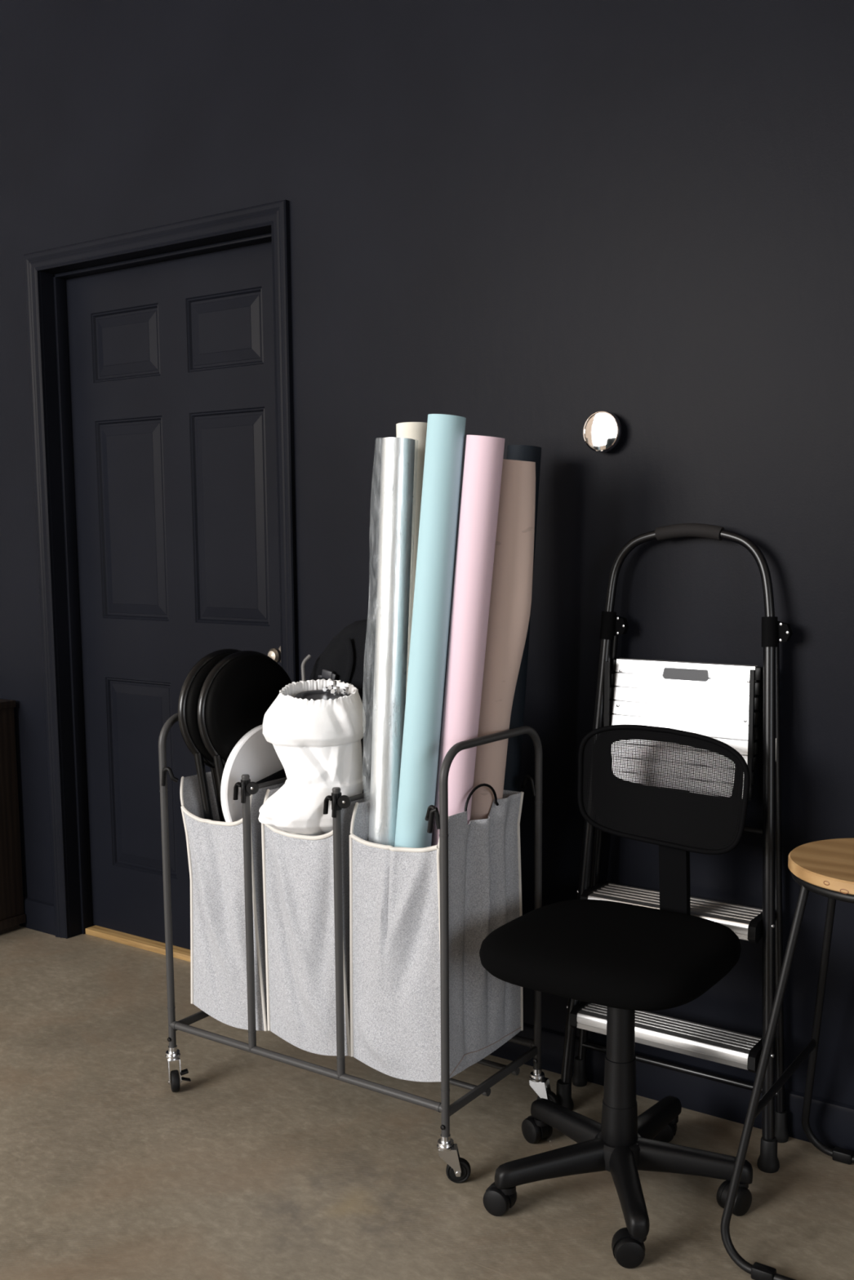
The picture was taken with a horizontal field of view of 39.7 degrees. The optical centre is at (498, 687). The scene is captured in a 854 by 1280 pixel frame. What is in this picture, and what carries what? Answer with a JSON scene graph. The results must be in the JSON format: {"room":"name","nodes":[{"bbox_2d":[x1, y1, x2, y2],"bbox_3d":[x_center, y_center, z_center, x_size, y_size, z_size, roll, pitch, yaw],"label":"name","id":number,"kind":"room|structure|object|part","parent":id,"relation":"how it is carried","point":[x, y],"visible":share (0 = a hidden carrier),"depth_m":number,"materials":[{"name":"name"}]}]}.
{"room":"studio","nodes":[
{"label":"studio","id":0,"kind":"room"},
{"bbox_2d":[0,0,853,1106],"bbox_3d":[0.124,-1.030,2.698,9.600,3.900,0.160,4,8,32],"label":"wall","id":1,"kind":"structure","parent":0,"point":[524,221],"depth_m":2.65,"materials":[{"name":"black paint"}]},
{"bbox_2d":[85,924,191,961],"bbox_3d":[-0.926,0.814,3.611,0.924,0.020,0.090,4,8,32],"label":"threshold","id":2,"kind":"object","parent":1,"relation":"attached to","point":[145,944],"depth_m":3.71,"materials":[{"name":"brown wood"}]},
{"bbox_2d":[40,226,271,937],"bbox_3d":[-0.936,-0.208,3.473,0.975,2.082,0.155,4,8,32],"label":"trim","id":3,"kind":"structure","parent":1,"relation":"attached to","point":[53,288],"depth_m":3.66,"materials":[{"name":"black paint"}]},
{"bbox_2d":[23,200,298,938],"bbox_3d":[-0.983,-0.219,3.398,1.054,2.122,0.018,4,8,32],"label":"trim","id":4,"kind":"structure","parent":1,"relation":"attached to","point":[275,215],"depth_m":3.33,"materials":[{"name":"black paint"}]},
{"bbox_2d":[65,240,280,949],"bbox_3d":[-0.938,-0.210,3.471,0.942,2.042,0.108,4,8,32],"label":"door","id":5,"kind":"structure","parent":1,"relation":"in","point":[171,362],"depth_m":3.50,"materials":[{"name":"black paint"}]},
{"bbox_3d":[-0.605,-0.090,3.246,0.060,0.060,0.064,4,8,32],"label":"knob","id":6,"kind":"part","parent":5,"relation":"part of","materials":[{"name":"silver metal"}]},
{"bbox_2d":[19,897,853,1151],"bbox_3d":[0.077,0.865,2.853,9.600,0.099,0.011,4,8,32],"label":"baseboard","id":7,"kind":"structure","parent":1,"relation":"attached to","point":[832,1122],"depth_m":2.63,"materials":[{"name":"black paint"}]},
{"bbox_2d":[582,410,621,452],"bbox_3d":[0.230,-0.559,2.570,0.088,0.088,0.033,4,8,32],"label":"disc","id":8,"kind":"object","parent":1,"relation":"attached to","point":[602,432],"visible":1,"depth_m":2.56,"materials":[{"name":"silver metal"}]},
{"bbox_2d":[0,925,853,1279],"bbox_3d":[-1.648,1.288,0.173,9.600,0.100,6.760,4,8,32],"label":"floor","id":9,"kind":"structure","parent":0,"point":[258,1167],"depth_m":2.36,"materials":[{"name":"brown concrete"}]},
{"bbox_2d":[0,698,26,934],"bbox_3d":[-2.057,0.412,3.864,0.883,0.757,0.492,4,8,32],"label":"base cabinet","id":10,"kind":"object","parent":9,"relation":"on","point":[11,898],"visible":1,"depth_m":3.81,"materials":[{"name":"brown wood"}]},
{"bbox_3d":[-2.045,0.753,3.917,0.871,0.028,0.454,4,8,32],"label":"plinth moulding","id":11,"kind":"part","parent":10,"relation":"part of","materials":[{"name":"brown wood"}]},
{"bbox_2d":[158,712,558,1182],"bbox_3d":[-0.325,0.502,2.627,0.848,0.874,0.446,4,8,32],"label":"cart","id":12,"kind":"object","parent":9,"relation":"on","point":[458,1170],"visible":0.68,"depth_m":2.50,"materials":[{"name":"grey metal"}]},
{"bbox_3d":[-0.725,0.897,2.725,0.023,0.027,0.016,-3,7,-22],"label":"brake lever","id":13,"kind":"part","parent":12,"relation":"part of","materials":[{"name":"black plastic"}]},
{"bbox_3d":[-0.660,0.769,2.874,0.009,0.018,0.355,4,8,32],"label":"depth rail","id":14,"kind":"part","parent":12,"relation":"part of","materials":[{"name":"grey metal"}]},
{"bbox_2d":[180,772,284,1031],"bbox_3d":[-0.551,0.479,2.745,0.273,0.568,0.327,4,8,32],"label":"laundry bag","id":15,"kind":"object","parent":12,"relation":"hanging from","point":[215,848],"visible":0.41,"depth_m":2.62,"materials":[{"name":"grey fabric"}]},
{"bbox_2d":[177,648,241,822],"bbox_3d":[-0.610,0.306,2.731,0.059,0.796,0.281,6,9,39],"label":"folding stool","id":16,"kind":"object","parent":15,"relation":"in","point":[191,687],"visible":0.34,"depth_m":2.62,"materials":[{"name":"black plastic"}]},
{"bbox_3d":[-0.645,0.424,2.691,0.090,0.572,0.019,-6,9,-41],"label":"leg","id":17,"kind":"part","parent":16,"relation":"part of","materials":[{"name":"black metal"}]},
{"bbox_3d":[-0.604,0.051,2.696,0.043,0.262,0.262,5,9,38],"label":"seat","id":18,"kind":"part","parent":16,"relation":"part of","materials":[{"name":"black plastic"}]},
{"bbox_3d":[-0.620,0.434,2.732,0.092,0.543,0.019,-6,9,-41],"label":"leg","id":19,"kind":"part","parent":16,"relation":"part of","materials":[{"name":"black metal"}]},
{"bbox_2d":[196,650,292,822],"bbox_3d":[-0.565,0.311,2.718,0.059,0.796,0.281,6,9,39],"label":"folding stool","id":20,"kind":"object","parent":15,"relation":"in","point":[236,695],"visible":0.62,"depth_m":2.62,"materials":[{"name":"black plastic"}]},
{"bbox_3d":[-0.600,0.428,2.678,0.090,0.572,0.019,-6,9,-41],"label":"leg","id":21,"kind":"part","parent":20,"relation":"part of","materials":[{"name":"black metal"}]},
{"bbox_3d":[-0.558,0.055,2.683,0.043,0.262,0.262,5,9,38],"label":"seat","id":22,"kind":"part","parent":20,"relation":"part of","materials":[{"name":"black plastic"}]},
{"bbox_2d":[220,724,284,822],"bbox_3d":[-0.515,0.229,2.703,0.036,0.298,0.298,5,9,36],"label":"reflector","id":23,"kind":"object","parent":15,"relation":"in","point":[253,756],"visible":0.25,"depth_m":2.62,"materials":[{"name":"white laminate"}]},
{"bbox_2d":[255,768,286,783],"bbox_3d":[-0.493,0.342,2.694,0.011,0.336,0.241,5,8,34],"label":"strap","id":24,"kind":"object","parent":23,"relation":"on","point":[280,774],"visible":0.12,"depth_m":2.66,"materials":[{"name":"black fabric"}]},
{"bbox_3d":[-0.540,0.490,2.552,0.018,0.612,0.018,4,8,32],"label":"post","id":25,"kind":"part","parent":12,"relation":"part of","materials":[{"name":"grey metal"}]},
{"bbox_3d":[-0.430,0.802,2.519,0.772,0.019,0.018,4,8,32],"label":"rail","id":26,"kind":"part","parent":12,"relation":"part of","materials":[{"name":"grey metal"}]},
{"bbox_2d":[261,787,369,1056],"bbox_3d":[-0.339,0.497,2.613,0.249,0.573,0.326,4,8,32],"label":"laundry bag","id":27,"kind":"object","parent":12,"relation":"hanging from","point":[298,869],"visible":0.41,"depth_m":2.48,"materials":[{"name":"grey fabric"}]},
{"bbox_2d":[257,678,365,835],"bbox_3d":[-0.393,0.216,2.536,0.228,0.464,0.247,4,8,32],"label":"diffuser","id":28,"kind":"object","parent":27,"relation":"in","point":[316,729],"visible":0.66,"depth_m":2.44,"materials":[{"name":"white fabric"}]},
{"bbox_2d":[301,619,375,792],"bbox_3d":[-0.323,0.260,2.708,0.308,0.836,0.105,3,7,21],"label":"equipment bag","id":29,"kind":"object","parent":27,"relation":"in","point":[348,658],"visible":0.26,"depth_m":2.63,"materials":[{"name":"black fabric"}]},
{"bbox_3d":[-0.437,-0.018,2.685,0.025,0.116,0.024,-2,7,-18],"label":"cord","id":30,"kind":"part","parent":29,"relation":"part of","materials":[{"name":"white fabric"}]},
{"bbox_3d":[-0.328,0.506,2.418,0.018,0.612,0.018,4,8,32],"label":"post","id":31,"kind":"part","parent":12,"relation":"part of","materials":[{"name":"grey metal"}]},
{"bbox_2d":[349,783,524,1081],"bbox_3d":[-0.134,0.492,2.482,0.265,0.613,0.324,4,8,32],"label":"laundry bag","id":32,"kind":"object","parent":12,"relation":"hanging from","point":[395,1002],"visible":0.77,"depth_m":2.39,"materials":[{"name":"grey fabric"}]},
{"bbox_2d":[368,437,414,847],"bbox_3d":[-0.227,0.130,2.419,0.137,1.266,0.073,-4,8,-32],"label":"roll","id":33,"kind":"object","parent":32,"relation":"in","point":[397,454],"visible":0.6,"depth_m":2.37,"materials":[{"name":"silver metal"}]},
{"bbox_2d":[395,422,438,803],"bbox_3d":[-0.168,0.098,2.519,0.075,1.304,0.113,-3,8,-25],"label":"paper roll","id":34,"kind":"object","parent":32,"relation":"in","point":[417,431],"visible":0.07,"depth_m":2.44,"materials":[{"name":"beige paper"}]},
{"bbox_2d":[394,413,466,848],"bbox_3d":[-0.156,0.117,2.370,0.186,1.306,0.074,0,7,0],"label":"paper roll","id":35,"kind":"object","parent":32,"relation":"in","point":[445,434],"visible":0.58,"depth_m":2.31,"materials":[{"name":"blue paper"}]},
{"bbox_2d":[431,435,505,846],"bbox_3d":[-0.083,0.135,2.390,0.206,1.268,0.075,4,8,27],"label":"paper roll","id":36,"kind":"object","parent":32,"relation":"in","point":[484,455],"visible":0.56,"depth_m":2.31,"materials":[{"name":"pink paper"}]},
{"bbox_2d":[470,458,535,820],"bbox_3d":[-0.020,0.145,2.469,0.211,1.228,0.079,4,8,32],"label":"paper roll","id":37,"kind":"object","parent":32,"relation":"in","point":[511,592],"visible":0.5,"depth_m":2.38,"materials":[{"name":"brown paper"}]},
{"bbox_3d":[-0.351,0.811,2.645,0.784,0.017,0.017,4,8,32],"label":"support rail","id":38,"kind":"part","parent":12,"relation":"part of","materials":[{"name":"grey metal"}]},
{"bbox_3d":[-0.009,0.819,2.463,0.009,0.018,0.355,4,8,32],"label":"depth rail","id":39,"kind":"part","parent":12,"relation":"part of","materials":[{"name":"grey metal"}]},
{"bbox_3d":[-0.289,0.800,2.741,0.784,0.017,0.017,4,8,32],"label":"support rail","id":40,"kind":"part","parent":12,"relation":"part of","materials":[{"name":"grey metal"}]},
{"bbox_3d":[-0.239,0.766,2.816,0.772,0.019,0.018,4,8,32],"label":"rail","id":41,"kind":"part","parent":12,"relation":"part of","materials":[{"name":"grey metal"}]},
{"bbox_2d":[503,444,541,791],"bbox_3d":[0.016,0.125,2.618,0.158,1.306,0.075,-2,7,-16],"label":"paper roll","id":42,"kind":"object","parent":12,"relation":"in","point":[516,452],"visible":0.19,"depth_m":2.58,"materials":[{"name":"paper"}]},
{"bbox_2d":[479,724,752,1268],"bbox_3d":[0.234,0.538,2.264,0.512,0.889,0.489,4,8,32],"label":"office chair","id":43,"kind":"object","parent":9,"relation":"on","point":[624,958],"visible":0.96,"depth_m":2.25,"materials":[{"name":"black fabric"}]},
{"bbox_3d":[0.101,0.906,2.243,0.225,0.056,0.051,-3,7,-20],"label":"arm","id":44,"kind":"part","parent":43,"relation":"part of","materials":[{"name":"black plastic"}]},
{"bbox_3d":[0.147,0.887,2.403,0.051,0.056,0.225,-5,9,-38],"label":"arm","id":45,"kind":"part","parent":43,"relation":"part of","materials":[{"name":"black plastic"}]},
{"bbox_3d":[0.217,0.496,2.237,0.444,0.069,0.410,4,8,32],"label":"seat","id":46,"kind":"part","parent":43,"relation":"part of","materials":[{"name":"black fabric"}]},
{"bbox_3d":[0.240,0.917,2.151,0.051,0.056,0.225,0,7,-2],"label":"arm","id":47,"kind":"part","parent":43,"relation":"part of","materials":[{"name":"black plastic"}]},
{"bbox_3d":[0.312,0.886,2.410,0.051,0.056,0.225,4,8,32],"label":"arm","id":48,"kind":"part","parent":43,"relation":"part of","materials":[{"name":"black plastic"}]},
{"bbox_3d":[0.372,0.905,2.253,0.225,0.056,0.051,2,7,16],"label":"arm","id":49,"kind":"part","parent":43,"relation":"part of","materials":[{"name":"black plastic"}]},
{"bbox_2d":[555,523,792,1173],"bbox_3d":[0.369,0.305,2.490,0.542,1.297,0.166,4,8,32],"label":"step ladder","id":50,"kind":"object","parent":9,"relation":"on","point":[717,701],"visible":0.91,"depth_m":2.46,"materials":[{"name":"black metal"}]},
{"bbox_3d":[0.194,0.382,2.599,0.134,1.083,0.025,-4,8,-32],"label":"rail","id":51,"kind":"part","parent":50,"relation":"part of","materials":[{"name":"black metal"}]},
{"bbox_3d":[0.224,0.380,2.672,0.094,1.066,0.019,4,8,32],"label":"leg","id":52,"kind":"part","parent":50,"relation":"part of","materials":[{"name":"black metal"}]},
{"bbox_3d":[0.546,0.408,2.377,0.025,1.083,0.141,0,7,0],"label":"rail","id":53,"kind":"part","parent":50,"relation":"part of","materials":[{"name":"black metal"}]},
{"bbox_3d":[0.579,0.407,2.448,0.064,1.066,0.019,4,8,32],"label":"leg","id":54,"kind":"part","parent":50,"relation":"part of","materials":[{"name":"black metal"}]},
{"bbox_2d":[720,838,853,1279],"bbox_3d":[0.680,0.651,2.108,0.408,0.701,0.488,4,8,32],"label":"bar stool","id":55,"kind":"object","parent":9,"relation":"on","point":[824,868],"visible":1,"depth_m":2.05,"materials":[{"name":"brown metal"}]},
{"bbox_3d":[0.587,0.682,1.964,0.406,0.666,0.135,4,8,32],"label":"leg frame","id":56,"kind":"part","parent":55,"relation":"part of","materials":[{"name":"black metal"}]},
{"bbox_3d":[0.679,0.313,2.064,0.332,0.021,0.332,4,8,32],"label":"seat","id":57,"kind":"part","parent":55,"relation":"part of","materials":[{"name":"brown wood"}]},
{"bbox_3d":[0.770,0.648,2.249,0.408,0.666,0.148,4,8,32],"label":"leg frame","id":58,"kind":"part","parent":55,"relation":"part of","materials":[{"name":"black metal"}]}
]}

